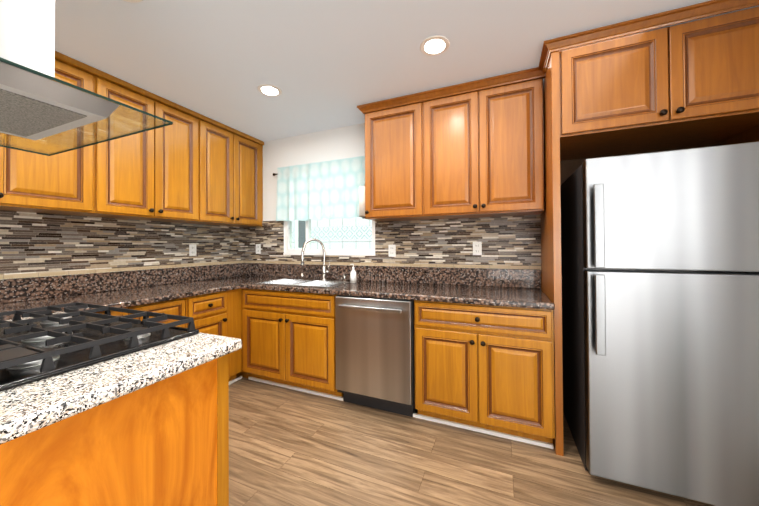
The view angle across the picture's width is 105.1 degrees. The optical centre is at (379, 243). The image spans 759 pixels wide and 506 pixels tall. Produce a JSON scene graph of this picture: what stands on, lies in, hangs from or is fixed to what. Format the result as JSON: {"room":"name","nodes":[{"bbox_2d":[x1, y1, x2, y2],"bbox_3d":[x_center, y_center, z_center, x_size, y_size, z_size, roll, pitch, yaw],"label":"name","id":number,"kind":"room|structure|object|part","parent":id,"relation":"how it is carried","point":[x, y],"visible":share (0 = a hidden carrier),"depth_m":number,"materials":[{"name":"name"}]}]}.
{"room":"kitchen","nodes":[
{"label":"kitchen","id":0,"kind":"room"},
{"bbox_2d":[262,123,537,269],"bbox_3d":[1.661,0.021,2.227,7.390,2.500,0.120,-1,-1,23],"label":"wall","id":1,"kind":"structure","parent":0,"point":[335,144],"depth_m":3.21,"materials":[{"name":"white paint"}]},
{"bbox_2d":[273,156,364,220],"bbox_3d":[-0.627,-0.552,3.073,1.289,0.611,0.085,-1,-1,23],"label":"curtain valance","id":2,"kind":"object","parent":1,"relation":"attached to","point":[321,190],"visible":0.92,"depth_m":3.06,"materials":[{"name":"fabric"}]},
{"bbox_2d":[283,217,374,255],"bbox_3d":[-0.551,-0.340,3.130,1.140,0.935,0.102,-1,-1,23],"label":"window","id":3,"kind":"structure","parent":1,"relation":"in","point":[354,236],"depth_m":3.11,"materials":[{"name":"white glass"}]},
{"bbox_2d":[244,214,540,269],"bbox_3d":[-0.176,-0.025,2.922,3.165,0.494,0.011,-1,-1,23],"label":"tile backsplash","id":4,"kind":"structure","parent":1,"relation":"attached to","point":[508,242],"depth_m":2.62,"materials":[{"name":"tile"}]},
{"bbox_2d":[256,244,260,253],"bbox_3d":[-1.436,0.066,3.439,0.072,0.116,0.008,-1,-1,23],"label":"electrical outlet","id":5,"kind":"object","parent":4,"relation":"attached to","point":[258,248],"visible":1,"depth_m":3.43,"materials":[{"name":"white plastic"}]},
{"bbox_2d":[388,245,395,256],"bbox_3d":[0.121,0.070,2.789,0.072,0.116,0.008,-1,-1,23],"label":"electrical outlet","id":6,"kind":"object","parent":4,"relation":"attached to","point":[392,250],"visible":1,"depth_m":2.79,"materials":[{"name":"white plastic"}]},
{"bbox_2d":[473,242,481,254],"bbox_3d":[0.838,0.043,2.490,0.072,0.116,0.008,-1,-1,23],"label":"electrical outlet","id":7,"kind":"object","parent":4,"relation":"attached to","point":[477,248],"visible":1,"depth_m":2.49,"materials":[{"name":"white plastic"}]},
{"bbox_2d":[361,91,429,221],"bbox_3d":[0.170,-0.710,2.609,0.528,0.986,0.328,-1,-1,23],"label":"upper cabinet","id":8,"kind":"object","parent":1,"relation":"attached to","point":[394,128],"depth_m":2.45,"materials":[{"name":"brown wood"}]},
{"bbox_2d":[359,185,364,218],"bbox_3d":[-0.131,-0.397,2.728,0.124,0.324,0.112,-1,-1,23],"label":"paper towel holder","id":9,"kind":"object","parent":8,"relation":"attached to","point":[361,201],"visible":0.46,"depth_m":2.68,"materials":[{"name":"white"}]},
{"bbox_2d":[425,67,544,218],"bbox_3d":[0.812,-0.716,2.341,0.862,0.986,0.328,-1,-1,23],"label":"upper cabinet","id":10,"kind":"object","parent":1,"relation":"attached to","point":[473,149],"depth_m":2.17,"materials":[{"name":"brown wood"}]},
{"bbox_3d":[0.540,-1.179,2.433,1.444,0.054,0.372,-1,-1,23],"label":"crown","id":11,"kind":"part","parent":10,"relation":"part of","materials":[{"name":"brown wood"}]},
{"bbox_2d":[538,0,758,160],"bbox_3d":[1.621,-0.933,1.831,1.098,0.571,0.648,-1,-1,23],"label":"upper cabinet","id":12,"kind":"object","parent":1,"relation":"attached to","point":[689,84],"visible":1,"depth_m":1.60,"materials":[{"name":"brown wood"}]},
{"bbox_3d":[1.546,-1.192,1.660,1.096,0.054,0.272,-1,-1,23],"label":"crown","id":13,"kind":"part","parent":12,"relation":"part of","materials":[{"name":"brown wood"}]},
{"bbox_2d":[55,0,758,141],"bbox_3d":[0.493,-1.286,-0.539,7.390,0.080,6.140,-1,-1,23],"label":"ceiling","id":14,"kind":"structure","parent":0,"point":[323,65],"depth_m":1.79,"materials":[{"name":"white paint"}]},
{"bbox_2d":[0,0,172,155],"bbox_3d":[-1.320,-0.798,0.830,0.910,0.848,0.835,-1,-1,23],"label":"range hood","id":15,"kind":"object","parent":14,"relation":"hanging from","point":[37,102],"visible":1,"depth_m":0.77,"materials":[{"name":"silver metal"}]},
{"bbox_3d":[-1.318,-0.427,0.827,0.910,0.008,0.835,-1,-1,23],"label":"glass","id":16,"kind":"part","parent":15,"relation":"part of","materials":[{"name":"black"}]},
{"bbox_2d":[123,0,141,2],"bbox_3d":[-1.235,-1.215,1.378,0.184,0.006,0.184,-1,-1,23],"label":"recessed light","id":17,"kind":"object","parent":14,"relation":"in","point":[134,1],"visible":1,"depth_m":1.46,"materials":[{"name":"white"}]},
{"bbox_2d":[257,84,281,96],"bbox_3d":[-0.870,-1.209,2.305,0.184,0.006,0.184,-1,-1,23],"label":"recessed light","id":18,"kind":"object","parent":14,"relation":"in","point":[269,90],"visible":1,"depth_m":2.29,"materials":[{"name":"white"}]},
{"bbox_2d":[420,35,449,55],"bbox_3d":[0.343,-1.221,1.803,0.184,0.006,0.184,-1,-1,23],"label":"recessed light","id":19,"kind":"object","parent":14,"relation":"in","point":[434,45],"visible":1,"depth_m":1.79,"materials":[{"name":"white"}]},
{"bbox_2d":[229,376,714,505],"bbox_3d":[0.509,1.294,-0.562,7.390,0.080,6.140,-1,-1,23],"label":"floor","id":20,"kind":"structure","parent":0,"point":[289,447],"depth_m":1.68,"materials":[{"name":"brown wood"}]},
{"bbox_2d":[97,307,127,316],"bbox_3d":[-1.974,0.853,1.868,0.700,0.874,0.306,-1,-1,23],"label":"base cabinet","id":21,"kind":"object","parent":20,"relation":"on","point":[116,313],"depth_m":1.82,"materials":[{"name":"brown wood"}]},
{"bbox_2d":[0,354,228,505],"bbox_3d":[-1.396,0.840,0.737,1.266,0.874,1.285,-1,-1,23],"label":"base cabinet","id":22,"kind":"object","parent":20,"relation":"on","point":[164,442],"visible":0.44,"depth_m":0.82,"materials":[{"name":"brown wood"}]},
{"bbox_2d":[0,302,241,444],"bbox_3d":[-1.377,0.347,0.738,1.312,0.109,1.335,-1,-1,23],"label":"countertop","id":23,"kind":"structure","parent":22,"relation":"on","point":[70,361],"depth_m":0.88,"materials":[{"name":"stone"}]},
{"bbox_2d":[0,302,198,391],"bbox_3d":[-1.248,0.329,1.094,0.920,0.068,0.532,-1,-1,23],"label":"cooktop","id":24,"kind":"object","parent":23,"relation":"in","point":[39,348],"depth_m":1.01,"materials":[{"name":"grey metal"}]},
{"bbox_2d":[128,298,184,327],"bbox_3d":[-1.843,0.855,2.183,0.700,0.874,0.368,-1,-1,23],"label":"base cabinet","id":25,"kind":"object","parent":20,"relation":"on","point":[174,307],"visible":0.15,"depth_m":2.10,"materials":[{"name":"brown wood"}]},
{"bbox_2d":[185,291,226,336],"bbox_3d":[-1.700,0.857,2.523,0.700,0.874,0.363,-1,-1,23],"label":"base cabinet","id":26,"kind":"object","parent":20,"relation":"on","point":[207,313],"visible":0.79,"depth_m":2.41,"materials":[{"name":"brown wood"}]},
{"bbox_2d":[227,288,241,381],"bbox_3d":[-1.622,0.859,2.777,0.648,0.874,0.161,-1,-1,23],"label":"filler panel","id":27,"kind":"object","parent":20,"relation":"on","point":[234,313],"visible":0.14,"depth_m":2.66,"materials":[{"name":"brown wood"}]},
{"bbox_2d":[229,376,241,384],"bbox_3d":[-1.568,1.280,2.214,0.017,0.022,1.262,-1,-1,23],"label":"toe kick","id":28,"kind":"object","parent":20,"relation":"on","point":[235,379],"visible":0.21,"depth_m":2.72,"materials":[{"name":"white"}]},
{"bbox_2d":[236,289,249,377],"bbox_3d":[-1.464,0.861,3.130,0.668,0.874,0.608,-1,-1,23],"label":"base cabinet","id":29,"kind":"object","parent":20,"relation":"on","point":[244,374],"depth_m":2.73,"materials":[{"name":"brown wood"}]},
{"bbox_2d":[243,289,342,396],"bbox_3d":[-0.700,0.853,2.783,1.006,0.874,0.660,-1,-1,23],"label":"base cabinet","id":30,"kind":"object","parent":20,"relation":"on","point":[288,338],"visible":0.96,"depth_m":2.49,"materials":[{"name":"brown wood"}]},
{"bbox_2d":[192,238,554,309],"bbox_3d":[-0.311,0.258,2.631,3.191,0.627,0.648,-1,-1,23],"label":"countertop","id":31,"kind":"structure","parent":30,"relation":"on","point":[520,288],"depth_m":2.52,"materials":[{"name":"brown stone"}]},
{"bbox_2d":[254,278,349,287],"bbox_3d":[-0.710,0.473,2.781,0.836,0.204,0.456,-1,-1,23],"label":"sink basin","id":32,"kind":"object","parent":31,"relation":"in","point":[315,283],"depth_m":2.88,"materials":[{"name":"silver metal"}]},
{"bbox_2d":[300,238,345,280],"bbox_3d":[-0.629,0.162,2.936,0.552,0.427,0.220,-1,-1,23],"label":"faucet","id":33,"kind":"object","parent":31,"relation":"on","point":[324,271],"depth_m":2.98,"materials":[{"name":"silver metal"}]},
{"bbox_2d":[350,264,356,282],"bbox_3d":[-0.248,0.281,2.737,0.060,0.181,0.066,-1,-1,23],"label":"soap bottle","id":34,"kind":"object","parent":31,"relation":"on","point":[353,273],"depth_m":2.72,"materials":[{"name":"white plastic"}]},
{"bbox_2d":[335,295,416,416],"bbox_3d":[0.045,0.849,2.425,0.624,0.868,0.650,-1,-1,23],"label":"dishwasher","id":35,"kind":"object","parent":20,"relation":"on","point":[374,349],"visible":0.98,"depth_m":2.16,"materials":[{"name":"silver metal"}]},
{"bbox_3d":[-0.074,0.481,2.149,0.504,0.024,0.045,-1,-1,23],"label":"handle","id":36,"kind":"part","parent":35,"relation":"part of","materials":[{"name":"silver metal"}]},
{"bbox_2d":[248,376,553,448],"bbox_3d":[-0.084,1.271,2.287,2.518,0.022,0.017,-1,-1,23],"label":"toe kick","id":37,"kind":"object","parent":20,"relation":"on","point":[494,433],"visible":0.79,"depth_m":2.04,"materials":[{"name":"white"}]},
{"bbox_2d":[414,300,554,443],"bbox_3d":[0.759,0.839,2.174,0.868,0.874,0.660,-1,-1,23],"label":"base cabinet","id":38,"kind":"object","parent":20,"relation":"on","point":[489,367],"visible":1,"depth_m":1.88,"materials":[{"name":"brown wood"}]},
{"bbox_2d":[541,51,563,455],"bbox_3d":[1.189,0.052,2.030,0.040,2.440,0.603,-1,-1,23],"label":"panel","id":39,"kind":"object","parent":20,"relation":"on","point":[551,282],"visible":0.71,"depth_m":1.76,"materials":[{"name":"brown wood"}]},
{"bbox_2d":[560,145,713,185],"bbox_3d":[1.772,0.312,2.106,0.971,1.914,0.010,-1,-1,23],"label":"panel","id":40,"kind":"object","parent":20,"relation":"on","point":[568,168],"visible":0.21,"depth_m":2.23,"materials":[{"name":"brown"}]},
{"bbox_2d":[560,142,758,505],"bbox_3d":[1.622,0.407,1.702,0.833,1.720,0.795,-1,-1,23],"label":"fridge","id":41,"kind":"object","parent":20,"relation":"on","point":[660,297],"visible":1,"depth_m":1.42,"materials":[{"name":"grey metal"}]},
{"bbox_3d":[1.134,0.133,1.503,0.042,0.875,0.050,-1,-1,23],"label":"handle","id":42,"kind":"part","parent":41,"relation":"part of","materials":[{"name":"silver metal"}]},
{"bbox_2d":[714,124,758,145],"bbox_3d":[2.129,0.306,1.647,0.040,1.914,0.583,-1,-1,23],"label":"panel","id":43,"kind":"object","parent":20,"relation":"on","point":[749,135],"visible":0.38,"depth_m":1.68,"materials":[{"name":"brown wood"}]},
{"bbox_3d":[-2.343,0.848,1.052,0.648,0.874,1.476,-1,-1,23],"label":"base cabinet","id":44,"kind":"object","parent":20,"relation":"on","visible":0},
{"bbox_2d":[0,263,242,319],"bbox_3d":[-1.983,0.320,1.880,0.683,0.190,3.275,-1,-1,23],"label":"countertop","id":45,"kind":"structure","parent":44,"relation":"on","point":[122,289],"depth_m":2.18,"materials":[{"name":"brown stone"}]},
{"bbox_3d":[-2.853,0.037,0.850,0.120,2.500,5.900,-1,-1,23],"label":"wall","id":46,"kind":"structure","parent":0,"visible":0},
{"bbox_2d":[0,51,99,215],"bbox_3d":[-2.283,-0.709,1.646,0.328,0.998,0.905,-1,-1,23],"label":"upper cabinet","id":47,"kind":"object","parent":46,"relation":"attached to","point":[65,183],"depth_m":1.85,"materials":[{"name":"brown wood"}]},
{"bbox_3d":[-2.147,-1.185,1.970,0.338,0.042,3.298,-1,-1,23],"label":"crown","id":48,"kind":"part","parent":47,"relation":"part of","materials":[{"name":"brown wood"}]},
{"bbox_2d":[0,210,243,279],"bbox_3d":[-2.292,-0.020,2.024,0.010,0.494,3.300,-1,-1,23],"label":"tile backsplash","id":49,"kind":"structure","parent":46,"relation":"attached to","point":[32,244],"depth_m":2.28,"materials":[{"name":"tile"}]},
{"bbox_2d":[189,244,195,255],"bbox_3d":[-1.895,0.069,2.951,0.008,0.116,0.072,-1,-1,23],"label":"electrical outlet","id":50,"kind":"object","parent":49,"relation":"attached to","point":[192,249],"visible":1,"depth_m":2.94,"materials":[{"name":"white plastic"}]},
{"bbox_2d":[80,71,203,222],"bbox_3d":[-1.964,-0.704,2.410,0.328,0.998,0.750,-1,-1,23],"label":"upper cabinet","id":51,"kind":"object","parent":46,"relation":"attached to","point":[189,166],"depth_m":2.32,"materials":[{"name":"brown wood"}]},
{"bbox_2d":[191,116,263,226],"bbox_3d":[-1.667,-0.700,3.123,0.328,0.998,0.795,-1,-1,23],"label":"upper cabinet","id":52,"kind":"object","parent":46,"relation":"attached to","point":[233,159],"depth_m":3.02,"materials":[{"name":"brown wood"}]}
]}

